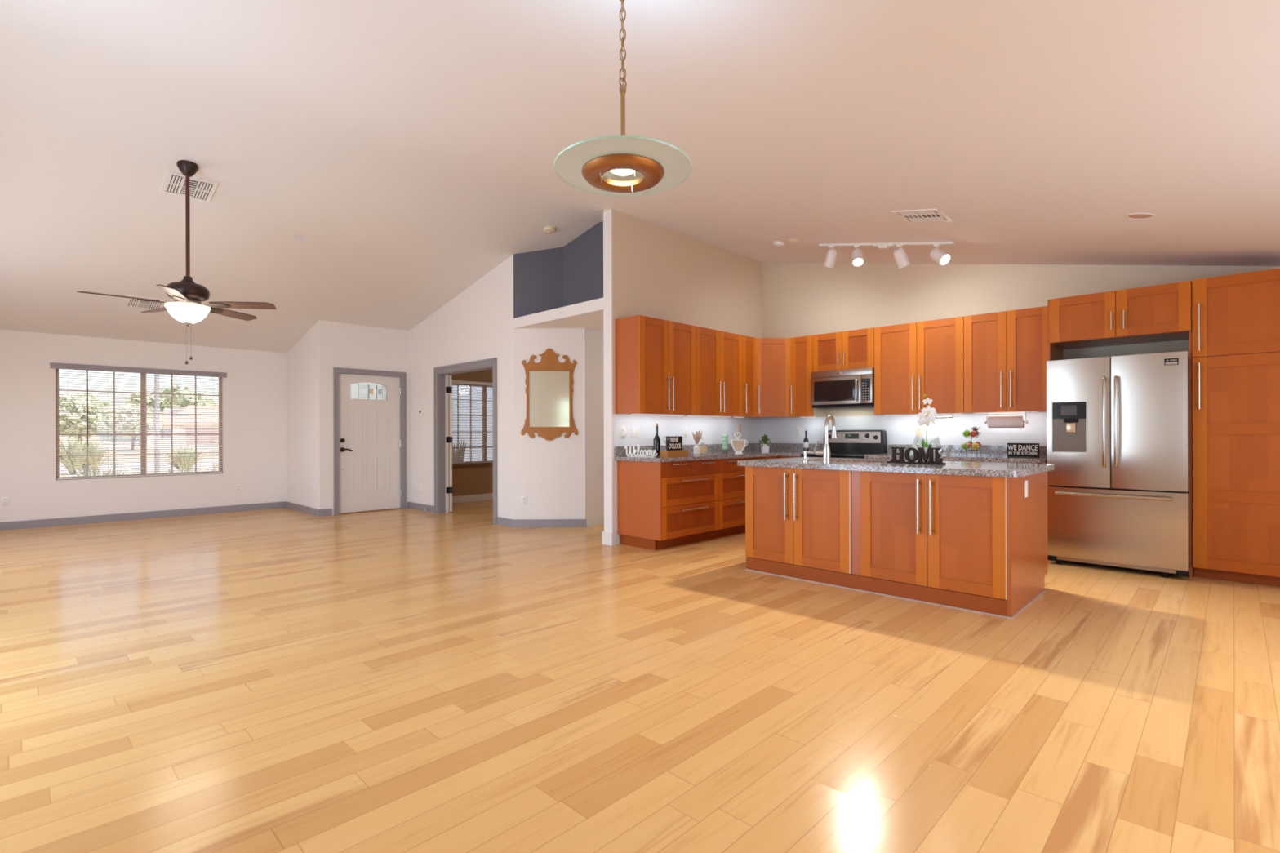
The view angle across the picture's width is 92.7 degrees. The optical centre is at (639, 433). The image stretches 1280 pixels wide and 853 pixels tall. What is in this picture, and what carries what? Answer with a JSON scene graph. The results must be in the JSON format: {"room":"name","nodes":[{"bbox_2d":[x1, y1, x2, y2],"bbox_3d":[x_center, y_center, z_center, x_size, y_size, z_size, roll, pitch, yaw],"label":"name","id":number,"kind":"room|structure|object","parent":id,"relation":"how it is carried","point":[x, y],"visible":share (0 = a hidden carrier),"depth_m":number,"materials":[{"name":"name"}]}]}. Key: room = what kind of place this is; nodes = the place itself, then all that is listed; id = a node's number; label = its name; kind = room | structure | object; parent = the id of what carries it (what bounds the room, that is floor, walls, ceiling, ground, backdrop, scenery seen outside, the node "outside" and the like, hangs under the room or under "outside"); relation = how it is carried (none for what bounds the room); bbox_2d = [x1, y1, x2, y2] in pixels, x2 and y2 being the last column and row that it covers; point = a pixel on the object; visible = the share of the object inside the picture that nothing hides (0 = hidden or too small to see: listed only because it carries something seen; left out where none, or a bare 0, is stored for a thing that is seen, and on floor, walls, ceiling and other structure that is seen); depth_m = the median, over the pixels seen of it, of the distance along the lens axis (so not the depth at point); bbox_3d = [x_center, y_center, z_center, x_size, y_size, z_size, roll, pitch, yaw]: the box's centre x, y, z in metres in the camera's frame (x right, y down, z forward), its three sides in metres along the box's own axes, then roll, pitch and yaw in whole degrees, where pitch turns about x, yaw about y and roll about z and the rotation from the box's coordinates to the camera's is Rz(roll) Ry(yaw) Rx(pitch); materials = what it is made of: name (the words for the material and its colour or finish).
{"room":"open-plan living kitchen","nodes":[
{"label":"open-plan living kitchen","id":0,"kind":"room"},
{"bbox_2d":[0,329,286,522],"bbox_3d":[-7.172,-0.046,8.252,0.150,2.471,4.530,0,0,44],"label":"wall","id":1,"kind":"structure","parent":0,"point":[254,388],"depth_m":8.35,"materials":[{"name":"white paint"}]},
{"bbox_2d":[0,496,9,506],"bbox_3d":[-7.795,0.836,7.495,0.008,0.117,0.072,0,0,44],"label":"wall outlet","id":2,"kind":"object","parent":1,"relation":"attached to","point":[5,500],"visible":1,"depth_m":7.49,"materials":[{"name":"white plastic"}]},
{"bbox_2d":[55,368,222,479],"bbox_3d":[-6.929,-0.134,8.538,0.050,1.475,1.810,0,0,44],"label":"window","id":3,"kind":"structure","parent":1,"relation":"in","point":[56,372],"depth_m":8.50,"materials":[{"name":"glass"}]},
{"bbox_2d":[49,362,226,479],"bbox_3d":[-6.873,-0.152,8.477,0.076,1.500,1.908,0,0,44],"label":"window blind","id":4,"kind":"object","parent":3,"relation":"attached to","point":[68,366],"visible":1,"depth_m":8.40,"materials":[{"name":"beige plastic"}]},
{"bbox_2d":[53,473,225,483],"bbox_3d":[-6.878,0.621,8.491,0.087,0.035,1.850,0,0,44],"label":"trim","id":5,"kind":"structure","parent":1,"relation":"attached to","point":[210,474],"depth_m":8.38,"materials":[{"name":"white wood"}]},
{"bbox_2d":[0,501,285,530],"bbox_3d":[-7.106,1.140,8.198,0.016,0.098,4.240,0,0,44],"label":"baseboard","id":6,"kind":"structure","parent":1,"relation":"attached to","point":[196,511],"depth_m":8.36,"materials":[{"name":"grey wood"}]},
{"bbox_2d":[285,324,316,508],"bbox_3d":[-5.092,-0.196,9.291,1.385,2.758,0.140,0,0,44],"label":"wall","id":7,"kind":"structure","parent":0,"point":[300,359],"depth_m":9.18,"materials":[{"name":"white paint"}]},
{"bbox_2d":[285,501,319,516],"bbox_3d":[-5.085,1.135,9.178,1.515,0.098,0.016,0,0,44],"label":"baseboard","id":8,"kind":"structure","parent":7,"relation":"attached to","point":[309,510],"depth_m":9.11,"materials":[{"name":"grey wood"}]},
{"bbox_2d":[315,320,409,515],"bbox_3d":[-4.139,-0.217,9.184,0.130,2.796,1.315,0,0,44],"label":"wall","id":9,"kind":"structure","parent":0,"point":[338,344],"depth_m":8.84,"materials":[{"name":"white paint"}]},
{"bbox_2d":[320,502,408,516],"bbox_3d":[-4.084,1.132,9.133,0.016,0.098,1.315,0,0,44],"label":"baseboard","id":10,"kind":"structure","parent":9,"relation":"attached to","point":[327,512],"depth_m":8.72,"materials":[{"name":"grey wood"}]},
{"bbox_2d":[338,373,400,513],"bbox_3d":[-4.059,0.148,9.199,0.108,2.038,0.935,0,0,44],"label":"door","id":11,"kind":"structure","parent":9,"relation":"in","point":[370,442],"depth_m":9.19,"materials":[{"name":"beige wood"}]},
{"bbox_2d":[333,367,406,515],"bbox_3d":[-4.085,0.116,9.222,0.154,2.130,1.075,0,0,44],"label":"trim","id":12,"kind":"structure","parent":9,"relation":"attached to","point":[402,375],"depth_m":9.16,"materials":[{"name":"grey wood"}]},
{"bbox_2d":[339,507,401,514],"bbox_3d":[-4.083,1.174,9.223,0.130,0.013,0.925,0,0,44],"label":"trim","id":13,"kind":"structure","parent":9,"relation":"attached to","point":[397,508],"depth_m":9.18,"materials":[{"name":"brown wood"}]},
{"bbox_2d":[408,254,514,519],"bbox_3d":[-2.597,-0.525,8.708,3.005,3.404,0.155,0,0,44],"label":"wall","id":14,"kind":"structure","parent":0,"point":[477,324],"depth_m":8.40,"materials":[{"name":"white paint"}]},
{"bbox_2d":[448,375,452,511],"bbox_3d":[-2.942,0.154,9.397,0.040,2.023,0.736,0,0,-22],"label":"door","id":15,"kind":"structure","parent":14,"relation":"in","point":[450,376],"depth_m":9.07,"materials":[{"name":"beige wood"}]},
{"bbox_2d":[408,502,514,527],"bbox_3d":[-2.604,1.128,8.600,2.881,0.098,0.016,0,0,44],"label":"baseboard","id":16,"kind":"structure","parent":14,"relation":"attached to","point":[500,521],"depth_m":9.05,"materials":[{"name":"grey wood"}]},
{"bbox_2d":[433,357,497,524],"bbox_3d":[-2.381,0.104,8.480,1.640,2.145,0.187,0,0,44],"label":"trim","id":17,"kind":"structure","parent":14,"relation":"attached to","point":[441,374],"depth_m":8.94,"materials":[{"name":"grey wood"}]},
{"bbox_2d":[448,368,493,496],"bbox_3d":[-2.096,-0.044,11.392,0.190,2.440,4.390,0,0,44],"label":"wall","id":18,"kind":"structure","parent":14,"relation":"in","point":[471,479],"depth_m":10.52,"materials":[{"name":"beige paint"}]},
{"bbox_2d":[451,380,493,463],"bbox_3d":[-2.690,-0.185,10.727,0.076,1.405,1.578,0,0,44],"label":"window blind","id":19,"kind":"object","parent":18,"relation":"attached to","point":[460,382],"visible":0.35,"depth_m":10.52,"materials":[{"name":"beige plastic"}]},
{"bbox_2d":[451,383,493,464],"bbox_3d":[-2.749,-0.165,10.778,0.050,1.375,1.500,0,0,44],"label":"window","id":20,"kind":"structure","parent":18,"relation":"attached to","point":[484,411],"depth_m":10.65,"materials":[{"name":"wood"}]},
{"bbox_2d":[452,493,493,503],"bbox_3d":[-2.108,1.118,11.302,0.014,0.115,4.240,0,0,44],"label":"baseboard","id":21,"kind":"structure","parent":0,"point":[461,499],"depth_m":10.49,"materials":[{"name":"white wood"}]},
{"bbox_2d":[513,246,584,519],"bbox_3d":[-1.125,-0.591,7.661,0.901,3.529,0.100,0,0,-1],"label":"wall","id":22,"kind":"structure","parent":0,"point":[550,473],"depth_m":7.61,"materials":[{"name":"white paint"}]},
{"bbox_2d":[520,348,577,440],"bbox_3d":[-1.129,-0.481,7.597,0.707,1.149,0.023,0,0,-1],"label":"wall mirror","id":23,"kind":"object","parent":22,"relation":"attached to","point":[548,381],"visible":1,"depth_m":7.60,"materials":[{"name":"brown wood"}]},
{"bbox_2d":[513,519,586,527],"bbox_3d":[-1.122,1.124,7.603,0.906,0.098,0.016,0,0,-1],"label":"baseboard","id":24,"kind":"structure","parent":22,"relation":"attached to","point":[517,522],"depth_m":7.59,"materials":[{"name":"grey wood"}]},
{"bbox_2d":[513,297,603,331],"bbox_3d":[0.061,-1.373,8.095,1.665,0.125,2.985,0,0,44],"label":"ceiling","id":25,"kind":"structure","parent":0,"point":[588,314],"depth_m":7.10,"materials":[{"name":"white paint"}]},
{"bbox_2d":[563,221,603,306],"bbox_3d":[-0.489,-1.954,7.215,1.225,1.040,0.080,0,0,44],"label":"wall","id":26,"kind":"structure","parent":0,"point":[583,256],"depth_m":7.33,"materials":[{"name":"grey paint"}]},
{"bbox_2d":[583,328,604,519],"bbox_3d":[0.121,-0.070,8.505,0.100,2.480,2.418,0,0,44],"label":"wall","id":27,"kind":"structure","parent":0,"point":[593,384],"depth_m":7.71,"materials":[{"name":"white paint"}]},
{"bbox_2d":[586,516,604,527],"bbox_3d":[0.136,1.122,8.434,0.016,0.095,2.303,0,0,44],"label":"baseboard","id":28,"kind":"structure","parent":27,"relation":"attached to","point":[598,521],"depth_m":7.70,"materials":[{"name":"white wood"}]},
{"bbox_2d":[0,499,1279,852],"bbox_3d":[-0.634,1.232,5.956,12.720,0.120,10.350,0,0,44],"label":"floor","id":29,"kind":"structure","parent":0,"point":[282,680],"depth_m":2.66,"materials":[{"name":"brown wood"}]},
{"bbox_2d":[617,459,718,550],"bbox_3d":[0.325,0.726,6.524,0.651,0.886,0.946,0,0,44],"label":"base cabinet","id":30,"kind":"object","parent":29,"relation":"on","point":[660,505],"visible":1,"depth_m":6.25,"materials":[{"name":"brown wood"}]},
{"bbox_2d":[711,457,765,538],"bbox_3d":[0.979,0.724,7.197,0.651,0.886,0.928,0,0,44],"label":"base cabinet","id":31,"kind":"object","parent":29,"relation":"on","point":[731,477],"visible":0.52,"depth_m":6.85,"materials":[{"name":"brown wood"}]},
{"bbox_2d":[614,443,823,462],"bbox_3d":[1.049,0.209,7.057,0.950,0.144,2.799,0,0,44],"label":"countertop","id":32,"kind":"structure","parent":31,"relation":"on","point":[714,451],"depth_m":7.23,"materials":[{"name":"stone"}]},
{"bbox_2d":[624,444,657,457],"bbox_3d":[0.010,0.177,6.269,0.353,0.134,0.014,0,0,13],"label":"welcome sign","id":33,"kind":"object","parent":32,"relation":"on","point":[635,451],"visible":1,"depth_m":6.27,"materials":[{"name":"white"}]},
{"bbox_2d":[653,423,660,456],"bbox_3d":[0.179,0.070,6.466,0.076,0.348,0.076,0,0,44],"label":"wine bottle","id":34,"kind":"object","parent":32,"relation":"on","point":[656,441],"visible":0.99,"depth_m":6.44,"materials":[{"name":"black glass"}]},
{"bbox_2d":[659,449,688,457],"bbox_3d":[0.356,0.212,6.350,0.110,0.064,0.334,0,0,44],"label":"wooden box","id":35,"kind":"object","parent":32,"relation":"on","point":[679,452],"visible":0.95,"depth_m":6.27,"materials":[{"name":"brown wood"}]},
{"bbox_2d":[666,435,682,450],"bbox_3d":[0.359,0.106,6.386,0.024,0.146,0.234,0,0,44],"label":"letter board","id":36,"kind":"object","parent":35,"relation":"on","point":[674,442],"visible":1,"depth_m":6.37,"materials":[{"name":"black wood"}]},
{"bbox_2d":[692,430,702,454],"bbox_3d":[0.643,0.107,6.904,0.108,0.272,0.159,0,0,44],"label":"vase","id":37,"kind":"object","parent":32,"relation":"on","point":[696,449],"visible":1,"depth_m":6.88,"materials":[{"name":"white ceramic"}]},
{"bbox_2d":[699,442,707,453],"bbox_3d":[0.730,0.174,7.049,0.101,0.126,0.024,0,0,-1],"label":"woven trivet","id":38,"kind":"object","parent":32,"relation":"on","point":[704,449],"visible":0.98,"depth_m":7.04,"materials":[{"name":"wicker"}]},
{"bbox_2d":[721,434,728,453],"bbox_3d":[1.032,0.126,7.408,0.073,0.231,0.073,0,0,44],"label":"canister","id":39,"kind":"object","parent":32,"relation":"on","point":[725,444],"visible":0.97,"depth_m":7.38,"materials":[{"name":"green"}]},
{"bbox_2d":[731,432,747,453],"bbox_3d":[1.187,0.115,7.260,0.199,0.252,0.024,0,0,-8],"label":"sign","id":40,"kind":"object","parent":32,"relation":"on","point":[738,445],"visible":1,"depth_m":7.25,"materials":[{"name":"white wood"}]},
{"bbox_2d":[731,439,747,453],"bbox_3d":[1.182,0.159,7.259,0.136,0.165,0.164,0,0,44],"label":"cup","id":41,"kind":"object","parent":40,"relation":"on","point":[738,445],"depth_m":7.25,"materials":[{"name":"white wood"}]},
{"bbox_2d":[758,434,770,452],"bbox_3d":[1.587,0.123,7.807,0.167,0.234,0.144,0,0,21],"label":"potted plant","id":42,"kind":"object","parent":32,"relation":"on","point":[765,446],"visible":1,"depth_m":7.79,"materials":[{"name":"green plant"}]},
{"bbox_2d":[803,431,808,452],"bbox_3d":[2.059,0.104,7.567,0.063,0.270,0.063,0,0,44],"label":"wine bottle","id":43,"kind":"object","parent":32,"relation":"on","point":[806,442],"visible":0.91,"depth_m":7.55,"materials":[{"name":"black glass"}]},
{"bbox_2d":[800,430,887,458],"bbox_3d":[2.389,0.549,7.196,0.764,1.170,0.724,0,0,44],"label":"range","id":44,"kind":"object","parent":29,"relation":"on","point":[855,444],"visible":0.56,"depth_m":7.29,"materials":[{"name":"black"}]},
{"bbox_2d":[800,453,872,456],"bbox_3d":[2.391,0.252,7.199,0.764,0.013,0.605,0,0,44],"label":"cooktop","id":45,"kind":"object","parent":44,"relation":"in","point":[831,454],"depth_m":7.10,"materials":[{"name":"black"}]},
{"bbox_2d":[745,466,1048,618],"bbox_3d":[1.969,0.720,4.880,1.995,0.889,1.100,0,0,44],"label":"kitchen island","id":46,"kind":"object","parent":29,"relation":"on","point":[961,542],"visible":0.9,"depth_m":4.32,"materials":[{"name":"brown wood"}]},
{"bbox_2d":[737,457,1054,477],"bbox_3d":[1.978,0.255,4.902,2.090,0.041,1.135,0,0,44],"label":"island countertop","id":47,"kind":"structure","parent":46,"relation":"on","point":[951,468],"depth_m":4.43,"materials":[{"name":"stone"}]},
{"bbox_2d":[813,415,837,462],"bbox_3d":[1.544,0.044,5.029,0.133,0.384,0.242,0,0,44],"label":"faucet","id":48,"kind":"object","parent":47,"relation":"on","point":[825,452],"visible":0.99,"depth_m":4.94,"materials":[{"name":"silver metal"}]},
{"bbox_2d":[886,447,946,464],"bbox_3d":[2.124,0.171,4.699,0.084,0.125,0.429,0,0,-38],"label":"home sign","id":49,"kind":"object","parent":47,"relation":"on","point":[926,454],"visible":1,"depth_m":4.66,"materials":[{"name":"brown wood"}]},
{"bbox_2d":[923,447,928,462],"bbox_3d":[2.185,0.165,4.656,0.041,0.113,0.042,0,0,-38],"label":"bud vase","id":50,"kind":"object","parent":47,"relation":"on","point":[926,450],"depth_m":4.63,"materials":[{"name":"clear glass"}]},
{"bbox_2d":[916,394,937,447],"bbox_3d":[2.190,-0.057,4.642,0.070,0.482,0.146,0,0,-38],"label":"orchid","id":51,"kind":"object","parent":50,"relation":"in","point":[928,415],"visible":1,"depth_m":4.64,"materials":[{"name":"white plant"}]},
{"bbox_2d":[1046,351,1189,577],"bbox_3d":[4.182,0.258,5.338,0.940,1.802,0.806,0,0,44],"label":"refrigerator","id":52,"kind":"object","parent":29,"relation":"on","point":[1117,427],"visible":0.99,"depth_m":5.06,"materials":[{"name":"grey metal"}]},
{"bbox_2d":[1047,280,1193,577],"bbox_3d":[4.255,-0.029,5.417,0.976,2.375,0.676,0,0,44],"label":"tall cabinet","id":53,"kind":"object","parent":29,"relation":"on","point":[1162,313],"visible":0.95,"depth_m":5.18,"materials":[{"name":"brown wood"}]},
{"bbox_2d":[1191,268,1279,586],"bbox_3d":[4.824,-0.034,4.864,0.603,2.382,0.676,0,0,44],"label":"pantry cabinet","id":54,"kind":"object","parent":29,"relation":"on","point":[1236,317],"visible":1,"depth_m":4.69,"materials":[{"name":"brown wood"}]},
{"bbox_3d":[2.999,0.719,6.654,0.842,0.886,0.656,0,0,44],"label":"base cabinet","id":55,"kind":"object","parent":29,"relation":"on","visible":0},
{"bbox_2d":[864,444,1046,463],"bbox_3d":[3.302,0.203,6.365,1.692,0.144,0.649,0,0,44],"label":"countertop","id":56,"kind":"structure","parent":55,"relation":"on","point":[950,452],"depth_m":6.36,"materials":[{"name":"stone"}]},
{"bbox_2d":[909,435,922,454],"bbox_3d":[3.037,0.134,6.672,0.170,0.205,0.024,0,0,44],"label":"ornament","id":57,"kind":"object","parent":56,"relation":"on","point":[917,438],"visible":0.57,"depth_m":6.67,"materials":[{"name":"white ceramic"}]},
{"bbox_2d":[931,436,940,452],"bbox_3d":[3.161,0.136,6.551,0.117,0.200,0.024,0,0,44],"label":"ornament","id":58,"kind":"object","parent":56,"relation":"on","point":[935,442],"visible":0.62,"depth_m":6.53,"materials":[{"name":"white ceramic"}]},
{"bbox_2d":[960,431,982,456],"bbox_3d":[3.470,0.108,6.390,0.200,0.255,0.200,0,0,44],"label":"fruit basket","id":59,"kind":"object","parent":56,"relation":"on","point":[980,446],"visible":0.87,"depth_m":6.35,"materials":[{"name":"black metal"}]},
{"bbox_2d":[1007,443,1039,457],"bbox_3d":[3.806,0.167,6.063,0.268,0.134,0.042,0,0,44],"label":"sign","id":60,"kind":"object","parent":56,"relation":"on","point":[1020,450],"visible":1,"depth_m":6.04,"materials":[{"name":"black"}]},
{"bbox_2d":[0,0,1279,352],"bbox_3d":[-1.221,-1.816,5.361,12.720,1.552,8.690,0,0,44],"label":"ceiling","id":61,"kind":"structure","parent":0,"point":[412,146],"depth_m":4.00,"materials":[{"name":"white paint"}]},
{"bbox_2d":[123,295,165,310],"bbox_3d":[-5.993,-1.568,7.380,0.354,0.084,0.360,0,0,44],"label":"ceiling vent","id":62,"kind":"object","parent":61,"relation":"in","point":[129,303],"visible":0.77,"depth_m":7.38,"materials":[{"name":"white plastic"}]},
{"bbox_2d":[75,160,276,364],"bbox_3d":[-3.843,-1.420,5.105,1.324,1.687,1.282,0,0,44],"label":"ceiling fan","id":63,"kind":"object","parent":61,"relation":"hanging from","point":[187,308],"visible":1,"depth_m":5.11,"materials":[{"name":"brown metal"}]},
{"bbox_2d":[160,170,217,202],"bbox_3d":[-3.994,-2.177,5.407,0.354,0.084,0.360,0,0,44],"label":"ceiling vent","id":64,"kind":"object","parent":61,"relation":"in","point":[174,184],"visible":0.94,"depth_m":5.40,"materials":[{"name":"white plastic"}]},
{"bbox_2d":[543,226,555,233],"bbox_3d":[-1.056,-2.370,7.122,0.136,0.058,0.136,0,0,38],"label":"smoke detector","id":65,"kind":"object","parent":61,"relation":"attached to","point":[548,229],"visible":1,"depth_m":7.09,"materials":[{"name":"beige plastic"}]},
{"bbox_2d":[553,0,692,196],"bbox_3d":[-0.063,-1.319,2.220,0.500,0.823,0.500,0,0,44],"label":"pendant lamp","id":66,"kind":"object","parent":61,"relation":"hanging from","point":[581,165],"visible":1,"depth_m":2.15,"materials":[{"name":"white glass"}]},
{"bbox_2d":[818,241,954,268],"bbox_3d":[2.438,-1.816,6.164,1.357,0.482,0.210,0,0,44],"label":"track light","id":67,"kind":"object","parent":61,"relation":"attached to","point":[939,255],"visible":1,"depth_m":6.05,"materials":[{"name":"white plastic"}]},
{"bbox_2d":[891,208,952,222],"bbox_3d":[2.298,-1.768,4.972,0.354,0.079,0.360,0,0,44],"label":"ceiling vent","id":68,"kind":"object","parent":61,"relation":"in","point":[925,215],"visible":1,"depth_m":4.96,"materials":[{"name":"white plastic"}]},
{"bbox_2d":[1124,213,1155,219],"bbox_3d":[3.455,-1.499,4.217,0.160,0.036,0.163,0,0,38],"label":"recessed light","id":69,"kind":"object","parent":61,"relation":"in","point":[1135,215],"visible":1,"depth_m":4.21,"materials":[{"name":"white plastic"}]},
{"bbox_2d":[603,208,762,544],"bbox_3d":[0.702,-0.599,7.471,0.125,3.534,2.987,0,0,44],"label":"wall","id":70,"kind":"structure","parent":0,"point":[650,269],"depth_m":6.96,"materials":[{"name":"white paint"}]},
{"bbox_2d":[602,531,615,546],"bbox_3d":[0.649,1.101,7.412,0.152,0.135,2.853,0,0,44],"label":"baseboard","id":71,"kind":"object","parent":70,"relation":"attached to","point":[608,538],"visible":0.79,"depth_m":6.37,"materials":[{"name":"white wood"}]},
{"bbox_2d":[620,426,626,437],"bbox_3d":[-0.167,-0.015,6.464,0.036,0.117,0.072,0,0,44],"label":"wall outlet","id":72,"kind":"object","parent":70,"relation":"attached to","point":[623,428],"visible":1,"depth_m":6.45,"materials":[{"name":"white plastic"}]},
{"bbox_2d":[631,426,639,437],"bbox_3d":[-0.049,-0.010,6.604,0.010,0.117,0.118,0,0,44],"label":"light switch","id":73,"kind":"object","parent":70,"relation":"attached to","point":[634,430],"visible":1,"depth_m":6.60,"materials":[{"name":"white plastic"}]},
{"bbox_2d":[615,315,695,416],"bbox_3d":[0.195,-0.692,6.578,0.396,1.002,0.893,0,0,44],"label":"upper cabinet","id":74,"kind":"object","parent":70,"relation":"attached to","point":[655,357],"visible":1,"depth_m":6.36,"materials":[{"name":"brown wood"}]},
{"bbox_2d":[684,325,742,417],"bbox_3d":[0.819,-0.693,7.219,0.396,1.002,0.893,0,0,44],"label":"upper cabinet","id":75,"kind":"object","parent":70,"relation":"attached to","point":[718,353],"visible":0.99,"depth_m":7.07,"materials":[{"name":"brown wood"}]},
{"bbox_2d":[614,443,823,456],"bbox_3d":[1.048,0.190,7.057,0.950,0.105,2.799,0,0,44],"label":"backsplash","id":76,"kind":"structure","parent":70,"relation":"attached to","point":[712,448],"depth_m":7.77,"materials":[{"name":"stone"}]},
{"bbox_2d":[731,335,755,417],"bbox_3d":[1.237,-0.694,7.649,0.396,1.002,0.303,0,0,44],"label":"upper cabinet","id":77,"kind":"object","parent":70,"relation":"attached to","point":[748,344],"visible":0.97,"depth_m":7.55,"materials":[{"name":"brown wood"}]},
{"bbox_2d":[744,337,795,417],"bbox_3d":[1.675,-0.700,7.908,0.663,0.992,0.699,0,0,44],"label":"upper cabinet","id":78,"kind":"object","parent":70,"relation":"attached to","point":[773,371],"visible":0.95,"depth_m":7.66,"materials":[{"name":"brown wood"}]},
{"bbox_2d":[761,262,1279,453],"bbox_3d":[3.972,-0.596,6.269,6.245,3.510,0.150,0,0,44],"label":"wall","id":79,"kind":"structure","parent":0,"point":[798,300],"depth_m":6.89,"materials":[{"name":"white paint"}]},
{"bbox_2d":[790,335,826,417],"bbox_3d":[2.113,-0.697,7.680,0.301,1.002,0.416,0,0,44],"label":"upper cabinet","id":80,"kind":"object","parent":79,"relation":"attached to","point":[801,348],"visible":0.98,"depth_m":7.57,"materials":[{"name":"brown wood"}]},
{"bbox_2d":[812,327,874,372],"bbox_3d":[2.495,-0.971,7.307,0.762,0.455,0.416,0,0,44],"label":"upper cabinet","id":81,"kind":"object","parent":79,"relation":"attached to","point":[855,348],"visible":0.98,"depth_m":7.16,"materials":[{"name":"brown wood"}]},
{"bbox_2d":[810,367,874,408],"bbox_3d":[2.476,-0.526,7.286,0.760,0.432,0.470,0,0,44],"label":"microwave","id":82,"kind":"object","parent":81,"relation":"attached to","point":[850,388],"visible":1,"depth_m":7.14,"materials":[{"name":"silver metal"}]},
{"bbox_2d":[915,426,922,436],"bbox_3d":[3.171,-0.022,6.939,0.072,0.117,0.008,0,0,44],"label":"wall outlet","id":83,"kind":"object","parent":79,"relation":"attached to","point":[918,428],"visible":0.92,"depth_m":6.93,"materials":[{"name":"beige plastic"}]},
{"bbox_2d":[874,316,973,416],"bbox_3d":[3.106,-0.699,6.714,0.932,1.002,0.416,0,0,44],"label":"upper cabinet","id":84,"kind":"object","parent":79,"relation":"attached to","point":[913,361],"visible":0.97,"depth_m":6.58,"materials":[{"name":"brown wood"}]},
{"bbox_2d":[888,444,1046,456],"bbox_3d":[3.528,0.183,6.585,1.675,0.105,0.019,0,0,44],"label":"backsplash","id":85,"kind":"structure","parent":79,"relation":"attached to","point":[947,449],"depth_m":6.54,"materials":[{"name":"stone"}]},
{"bbox_2d":[964,306,1048,413],"bbox_3d":[3.716,-0.701,6.121,0.763,1.002,0.416,0,0,44],"label":"upper cabinet","id":86,"kind":"object","parent":79,"relation":"attached to","point":[1006,353],"visible":0.97,"depth_m":6.00,"materials":[{"name":"brown wood"}]},
{"bbox_2d":[984,412,1028,427],"bbox_3d":[3.684,-0.131,6.140,0.384,0.157,0.125,0,0,44],"label":"paper towel holder","id":87,"kind":"object","parent":86,"relation":"attached to","point":[993,421],"visible":1,"depth_m":6.10,"materials":[{"name":"white paper"}]},
{"label":"outside","id":88,"kind":"structure","parent":0,"visible":0},
{"bbox_2d":[59,442,218,476],"bbox_3d":[-40.359,1.627,81.108,149.030,0.200,180.000,0,0,44],"label":"ground","id":89,"kind":"structure","parent":88,"point":[120,443],"depth_m":45.86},
{"bbox_2d":[58,414,98,445],"bbox_3d":[-78.690,-0.571,82.602,9.200,4.400,8.700,0,0,44],"label":"house","id":90,"kind":"structure","parent":89,"relation":"on","point":[82,415],"depth_m":80.51,"materials":[{"name":"beige paint"}]},
{"bbox_2d":[58,391,116,441],"bbox_3d":[-42.117,-0.784,45.670,4.489,4.657,4.490,0,0,44],"label":"tree","id":91,"kind":"object","parent":89,"relation":"on","point":[82,393],"visible":0.52,"depth_m":45.07,"materials":[{"name":"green plant"}]},
{"bbox_2d":[58,435,122,474],"bbox_3d":[-20.249,0.735,22.098,2.181,1.478,2.050,0,0,27],"label":"shrub","id":92,"kind":"object","parent":89,"relation":"on","point":[76,442],"visible":0.45,"depth_m":21.88,"materials":[{"name":"green plant"}]},
{"bbox_2d":[60,462,140,476],"bbox_3d":[-8.935,0.961,10.110,1.122,0.965,1.278,0,0,44],"label":"shrub","id":93,"kind":"object","parent":89,"relation":"on","point":[113,463],"visible":0.04,"depth_m":10.06,"materials":[{"name":"green plant"}]},
{"bbox_2d":[105,403,163,449],"bbox_3d":[-46.339,-0.620,55.596,4.842,4.352,4.762,0,0,44],"label":"tree","id":94,"kind":"object","parent":89,"relation":"on","point":[132,406],"visible":0.35,"depth_m":54.64,"materials":[{"name":"brown plant"}]},
{"bbox_2d":[154,373,159,473],"bbox_3d":[-11.267,-0.650,14.235,0.099,4.200,0.099,0,0,44],"label":"lamp post","id":95,"kind":"object","parent":89,"relation":"on","point":[155,377],"visible":0.31,"depth_m":14.20,"materials":[{"name":"grey"}]},
{"bbox_2d":[124,385,218,413],"bbox_3d":[-72.544,-3.041,94.940,12.267,9.333,13.137,0,0,44],"label":"tree","id":96,"kind":"object","parent":89,"relation":"on","point":[178,387],"visible":0.16,"depth_m":92.43,"materials":[{"name":"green plant"}]},
{"bbox_2d":[138,404,218,445],"bbox_3d":[-59.452,-1.022,84.884,11.600,5.200,16.400,0,0,44],"label":"house","id":97,"kind":"structure","parent":89,"relation":"on","point":[184,406],"depth_m":79.77,"materials":[{"name":"beige paint"}]},
{"bbox_2d":[163,445,208,471],"bbox_3d":[-16.647,0.927,22.349,1.716,1.074,1.756,0,0,44],"label":"shrub","id":98,"kind":"object","parent":89,"relation":"on","point":[198,455],"visible":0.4,"depth_m":22.16,"materials":[{"name":"green plant"}]},
{"bbox_2d":[451,385,493,461],"bbox_3d":[-3.841,-0.295,14.267,0.200,3.450,3.900,0,0,44],"label":"wall wing","id":99,"kind":"structure","parent":89,"relation":"on","point":[479,406],"depth_m":14.12,"materials":[{"name":"grey paint"}]},
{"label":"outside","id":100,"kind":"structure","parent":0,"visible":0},
{"bbox_3d":[-3.101,1.528,11.530,1.410,0.200,5.800,0,0,44],"label":"porch","id":101,"kind":"object","parent":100,"visible":0},
{"bbox_2d":[452,439,466,462],"bbox_3d":[-3.673,0.719,11.556,1.023,1.422,1.161,0,0,44],"label":"shrub","id":102,"kind":"object","parent":101,"relation":"on","point":[453,455],"visible":0.02,"depth_m":11.46,"materials":[{"name":"green plant"}]},
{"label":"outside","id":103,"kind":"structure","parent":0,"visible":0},
{"bbox_2d":[59,460,218,474],"bbox_3d":[-3.811,1.420,45.560,9.000,0.020,180.000,0,0,44],"label":"street","id":104,"kind":"structure","parent":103,"point":[210,462],"depth_m":26.50,"materials":[{"name":"grey asphalt"}]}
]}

